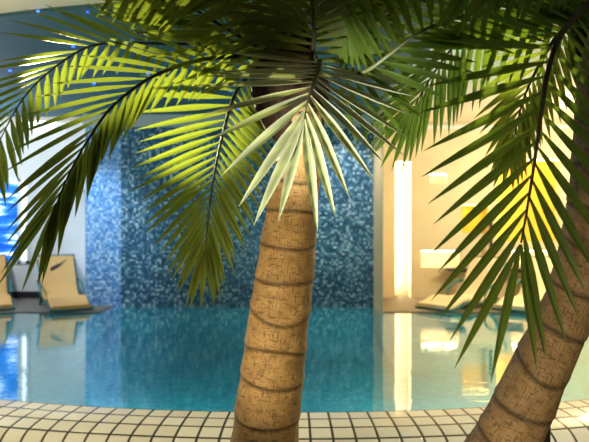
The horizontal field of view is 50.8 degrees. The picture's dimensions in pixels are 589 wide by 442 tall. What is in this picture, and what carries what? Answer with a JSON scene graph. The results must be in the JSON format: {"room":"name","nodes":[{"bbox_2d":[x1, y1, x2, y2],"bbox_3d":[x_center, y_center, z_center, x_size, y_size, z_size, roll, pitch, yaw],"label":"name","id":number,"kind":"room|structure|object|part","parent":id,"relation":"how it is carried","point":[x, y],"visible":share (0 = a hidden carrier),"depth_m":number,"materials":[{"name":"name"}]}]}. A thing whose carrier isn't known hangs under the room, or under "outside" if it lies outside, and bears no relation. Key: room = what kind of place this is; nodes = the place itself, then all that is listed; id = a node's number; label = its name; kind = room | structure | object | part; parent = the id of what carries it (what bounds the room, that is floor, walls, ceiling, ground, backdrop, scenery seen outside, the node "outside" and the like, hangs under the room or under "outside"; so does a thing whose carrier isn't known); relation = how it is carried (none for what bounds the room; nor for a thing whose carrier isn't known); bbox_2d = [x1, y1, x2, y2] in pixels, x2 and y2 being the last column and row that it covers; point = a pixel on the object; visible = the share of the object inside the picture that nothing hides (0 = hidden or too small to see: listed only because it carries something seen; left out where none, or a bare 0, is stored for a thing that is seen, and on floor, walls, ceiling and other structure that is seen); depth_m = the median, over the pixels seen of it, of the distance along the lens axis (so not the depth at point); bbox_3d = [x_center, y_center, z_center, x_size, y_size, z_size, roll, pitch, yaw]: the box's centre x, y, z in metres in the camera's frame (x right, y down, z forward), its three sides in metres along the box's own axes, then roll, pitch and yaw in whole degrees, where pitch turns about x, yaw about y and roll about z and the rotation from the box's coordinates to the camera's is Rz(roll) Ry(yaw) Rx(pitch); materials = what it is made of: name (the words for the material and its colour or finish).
{"room":"indoor swimming pool","nodes":[
{"label":"indoor swimming pool","id":0,"kind":"room"},
{"bbox_2d":[0,122,65,290],"bbox_3d":[-4.912,-0.105,9.320,4.175,2.730,0.140,0,0,0],"label":"wall","id":1,"kind":"structure","parent":0,"point":[18,272],"depth_m":9.25,"materials":[{"name":"white paint"}]},
{"bbox_2d":[0,178,29,263],"bbox_3d":[-4.506,0.000,9.285,1.119,1.283,0.110,0,0,0],"label":"window","id":2,"kind":"structure","parent":1,"relation":"in","point":[6,218],"depth_m":9.32,"materials":[{"name":"blue glass"}]},
{"bbox_3d":[-4.574,0.000,9.330,0.942,1.243,0.020,0,0,0],"label":"pane","id":3,"kind":"part","parent":2,"relation":"part of","materials":[{"name":"blue glass"}]},
{"bbox_3d":[-4.035,0.000,9.330,0.137,1.243,0.020,0,0,0],"label":"pane","id":4,"kind":"part","parent":2,"relation":"part of","materials":[{"name":"white glass"}]},
{"bbox_2d":[9,291,39,297],"bbox_3d":[-5.026,1.099,9.240,3.949,0.098,0.040,0,0,0],"label":"baseboard","id":5,"kind":"structure","parent":1,"relation":"attached to","point":[16,294],"depth_m":9.22,"materials":[{"name":"black paint"}]},
{"bbox_2d":[29,122,57,125],"bbox_3d":[-3.827,-1.467,9.213,0.597,0.100,0.073,0,0,0],"label":"wall lamp","id":6,"kind":"object","parent":1,"relation":"attached to","point":[35,123],"visible":0.27,"depth_m":9.23,"materials":[{"name":"white paint"}]},
{"bbox_2d":[66,121,85,295],"bbox_3d":[-3.217,-0.161,9.190,0.280,2.618,0.140,0,0,0],"label":"pilaster","id":7,"kind":"object","parent":1,"relation":"attached to","point":[76,226],"visible":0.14,"depth_m":9.12,"materials":[{"name":"white paint"}]},
{"bbox_2d":[83,114,373,126],"bbox_3d":[-0.888,-1.363,8.805,3.933,0.165,0.890,0,0,0],"label":"trim","id":8,"kind":"structure","parent":1,"relation":"attached to","point":[144,120],"depth_m":8.41,"materials":[{"name":"grey paint"}]},
{"bbox_2d":[0,298,112,312],"bbox_3d":[-4.738,1.854,8.650,4.525,1.412,1.600,0,0,0],"label":"floor","id":9,"kind":"structure","parent":0,"point":[22,305],"depth_m":8.13,"materials":[{"name":"tile"}]},
{"bbox_2d":[0,254,14,310],"bbox_3d":[-4.146,0.815,8.433,0.586,0.659,1.332,0,0,-29],"label":"sun lounger","id":10,"kind":"object","parent":9,"relation":"on","point":[6,299],"visible":0.92,"depth_m":8.75,"materials":[{"name":"beige fabric"}]},
{"bbox_3d":[-4.364,0.772,8.826,0.480,0.537,0.434,0,0,-29],"label":"backrest","id":11,"kind":"part","parent":10,"relation":"part of","materials":[{"name":"beige fabric"}]},
{"bbox_3d":[-4.028,0.980,8.787,0.036,0.324,0.399,0,0,-29],"label":"armrest","id":12,"kind":"part","parent":10,"relation":"part of","materials":[{"name":"teal paint"}]},
{"bbox_2d":[36,254,92,311],"bbox_3d":[-3.146,0.815,8.433,0.586,0.659,1.332,0,0,-29],"label":"sun lounger","id":13,"kind":"object","parent":9,"relation":"on","point":[59,287],"visible":0.95,"depth_m":8.70,"materials":[{"name":"beige fabric"}]},
{"bbox_3d":[-3.509,0.980,8.521,0.036,0.324,0.399,0,0,-29],"label":"armrest","id":14,"kind":"part","parent":13,"relation":"part of","materials":[{"name":"teal paint"}]},
{"bbox_3d":[-3.364,0.772,8.826,0.480,0.537,0.434,0,0,-29],"label":"backrest","id":15,"kind":"part","parent":13,"relation":"part of","materials":[{"name":"beige fabric"}]},
{"bbox_3d":[-3.148,1.032,8.436,0.480,0.088,0.478,0,0,-29],"label":"seat","id":16,"kind":"part","parent":13,"relation":"part of","materials":[{"name":"beige fabric"}]},
{"bbox_3d":[-3.028,0.980,8.787,0.036,0.324,0.399,0,0,-29],"label":"armrest","id":17,"kind":"part","parent":13,"relation":"part of","materials":[{"name":"teal paint"}]},
{"bbox_2d":[86,127,120,305],"bbox_3d":[-2.606,0.640,8.825,0.477,3.840,0.850,0,0,0],"label":"wall pillar","id":18,"kind":"structure","parent":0,"point":[103,203],"depth_m":8.43,"materials":[{"name":"blue tile"}]},
{"bbox_2d":[121,127,372,305],"bbox_3d":[-0.645,0.640,8.460,3.445,3.840,0.001,0,0,0],"label":"wall","id":19,"kind":"structure","parent":0,"point":[344,244],"depth_m":8.46,"materials":[{"name":"blue tile"}]},
{"bbox_2d":[0,0,575,121],"bbox_3d":[0.000,-1.545,4.275,14.000,0.150,10.550,0,0,0],"label":"ceiling","id":20,"kind":"structure","parent":0,"point":[467,115],"depth_m":6.49,"materials":[{"name":"white paint"}]},
{"bbox_2d":[0,0,447,116],"bbox_3d":[-2.494,-1.468,6.325,7.348,0.045,4.550,0,0,0],"label":"ceiling panel","id":21,"kind":"object","parent":20,"relation":"attached to","point":[11,46],"visible":0.29,"depth_m":5.65,"materials":[{"name":"blue paint"}]},
{"bbox_2d":[0,352,588,411],"bbox_3d":[0.000,1.420,6.175,11.200,0.480,4.850,0,0,0],"label":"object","id":22,"kind":"object","parent":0,"point":[333,381],"visible":0.2,"depth_m":6.37,"materials":[{"name":"liquid"}]},
{"bbox_2d":[0,306,588,365],"bbox_3d":[0.000,1.160,6.100,10.902,0.001,4.700,0,0,0],"label":"pool water","id":23,"kind":"object","parent":22,"relation":"in","point":[116,331],"visible":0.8,"depth_m":6.39,"materials":[{"name":"teal liquid"}]},
{"bbox_2d":[373,109,382,312],"bbox_3d":[1.105,0.545,8.550,0.051,4.030,1.400,0,0,1],"label":"wall","id":24,"kind":"structure","parent":0,"point":[377,169],"depth_m":8.13,"materials":[{"name":"beige paint"}]},
{"bbox_2d":[383,296,522,312],"bbox_3d":[4.060,1.854,8.650,5.880,1.412,1.600,0,0,0],"label":"floor","id":25,"kind":"structure","parent":0,"point":[399,304],"depth_m":8.23,"materials":[{"name":"tile"}]},
{"bbox_2d":[415,256,506,311],"bbox_3d":[2.268,0.822,8.372,1.306,0.645,0.633,0,0,-40],"label":"sun lounger","id":26,"kind":"object","parent":25,"relation":"on","point":[440,302],"visible":0.59,"depth_m":8.26,"materials":[{"name":"beige fabric"}]},
{"bbox_3d":[2.265,0.983,8.760,0.391,0.318,0.035,0,0,-40],"label":"armrest","id":27,"kind":"part","parent":26,"relation":"part of","materials":[{"name":"teal paint"}]},
{"bbox_3d":[2.271,1.034,8.374,0.469,0.086,0.529,0,0,-40],"label":"seat","id":28,"kind":"part","parent":26,"relation":"part of","materials":[{"name":"beige fabric"}]},
{"bbox_3d":[2.605,0.779,8.655,0.425,0.526,0.529,0,0,-40],"label":"backrest","id":29,"kind":"part","parent":26,"relation":"part of","materials":[{"name":"beige fabric"}]},
{"bbox_3d":[2.649,0.983,8.302,0.391,0.318,0.035,0,0,-40],"label":"armrest","id":30,"kind":"part","parent":26,"relation":"part of","materials":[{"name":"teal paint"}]},
{"bbox_2d":[445,222,520,299],"bbox_3d":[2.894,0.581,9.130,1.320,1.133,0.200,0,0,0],"label":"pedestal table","id":31,"kind":"object","parent":25,"relation":"on","point":[464,270],"visible":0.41,"depth_m":9.08,"materials":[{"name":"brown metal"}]},
{"bbox_2d":[492,256,552,312],"bbox_3d":[3.162,0.822,8.314,0.594,0.645,1.306,0,0,40],"label":"sun lounger","id":32,"kind":"object","parent":25,"relation":"on","point":[518,303],"visible":0.26,"depth_m":8.48,"materials":[{"name":"beige fabric"}]},
{"bbox_3d":[3.444,0.779,8.651,0.490,0.526,0.425,0,0,40],"label":"backrest","id":33,"kind":"part","parent":32,"relation":"part of","materials":[{"name":"beige fabric"}]},
{"bbox_2d":[383,122,572,297],"bbox_3d":[4.060,-0.105,9.350,5.880,2.730,0.200,0,0,0],"label":"wall","id":34,"kind":"structure","parent":0,"point":[409,227],"depth_m":9.25,"materials":[{"name":"beige paint"}]},
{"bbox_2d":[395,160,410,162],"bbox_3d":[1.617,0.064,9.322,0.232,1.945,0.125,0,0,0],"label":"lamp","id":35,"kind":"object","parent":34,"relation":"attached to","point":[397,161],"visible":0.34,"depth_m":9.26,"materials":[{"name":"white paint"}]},
{"bbox_2d":[430,172,445,174],"bbox_3d":[2.148,-0.713,9.287,0.244,0.035,0.055,0,0,0],"label":"lamp","id":36,"kind":"object","parent":34,"relation":"attached to","point":[431,173],"visible":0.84,"depth_m":9.26,"materials":[{"name":"white paint"}]},
{"bbox_2d":[421,249,455,250],"bbox_3d":[2.171,0.436,9.287,0.557,0.035,0.055,0,0,0],"label":"lamp","id":37,"kind":"object","parent":34,"relation":"attached to","point":[421,249],"visible":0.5,"depth_m":9.26,"materials":[{"name":"white paint"}]},
{"bbox_2d":[462,203,485,232],"bbox_3d":[2.708,-0.046,9.352,0.410,0.443,0.185,0,0,0],"label":"lamp","id":38,"kind":"object","parent":34,"relation":"attached to","point":[466,207],"visible":0.28,"depth_m":9.43,"materials":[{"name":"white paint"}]},
{"bbox_2d":[383,125,570,128],"bbox_3d":[4.070,-1.397,9.225,5.860,0.055,0.070,0,0,0],"label":"trim","id":39,"kind":"structure","parent":34,"relation":"attached to","point":[429,126],"depth_m":9.19,"materials":[{"name":"white paint"}]},
{"bbox_2d":[497,158,558,240],"bbox_3d":[3.490,-0.315,9.352,0.934,1.248,0.185,0,0,0],"label":"lamp","id":40,"kind":"object","parent":34,"relation":"attached to","point":[543,166],"visible":0.27,"depth_m":9.43,"materials":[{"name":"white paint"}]},
{"bbox_3d":[0.000,1.435,2.740,14.000,0.150,7.480,0,0,0],"label":"floor","id":41,"kind":"structure","parent":0,"visible":0},
{"bbox_2d":[0,0,588,441],"bbox_3d":[-0.296,-0.112,2.396,2.877,2.980,1.266,0,0,8],"label":"palm tree","id":42,"kind":"object","parent":41,"relation":"on","point":[288,102],"visible":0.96,"depth_m":2.48,"materials":[{"name":"green plant"}]},
{"bbox_2d":[0,399,588,441],"bbox_3d":[0.000,1.288,4.892,11.671,0.264,3.244,0,0,0],"label":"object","id":43,"kind":"structure","parent":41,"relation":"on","point":[20,421],"depth_m":3.57,"materials":[{"name":"beige tile"}]},
{"bbox_2d":[364,0,588,441],"bbox_3d":[0.797,0.143,2.239,1.055,2.547,1.018,0,0,0],"label":"palm tree","id":44,"kind":"object","parent":41,"relation":"on","point":[523,406],"visible":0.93,"depth_m":1.94,"materials":[{"name":"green plant"}]},
{"bbox_2d":[544,426,550,441],"bbox_3d":[1.262,1.173,3.100,0.100,0.375,0.100,0,0,0],"label":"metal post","id":45,"kind":"object","parent":41,"relation":"on","point":[548,436],"visible":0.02,"depth_m":3.08,"materials":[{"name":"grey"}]}
]}

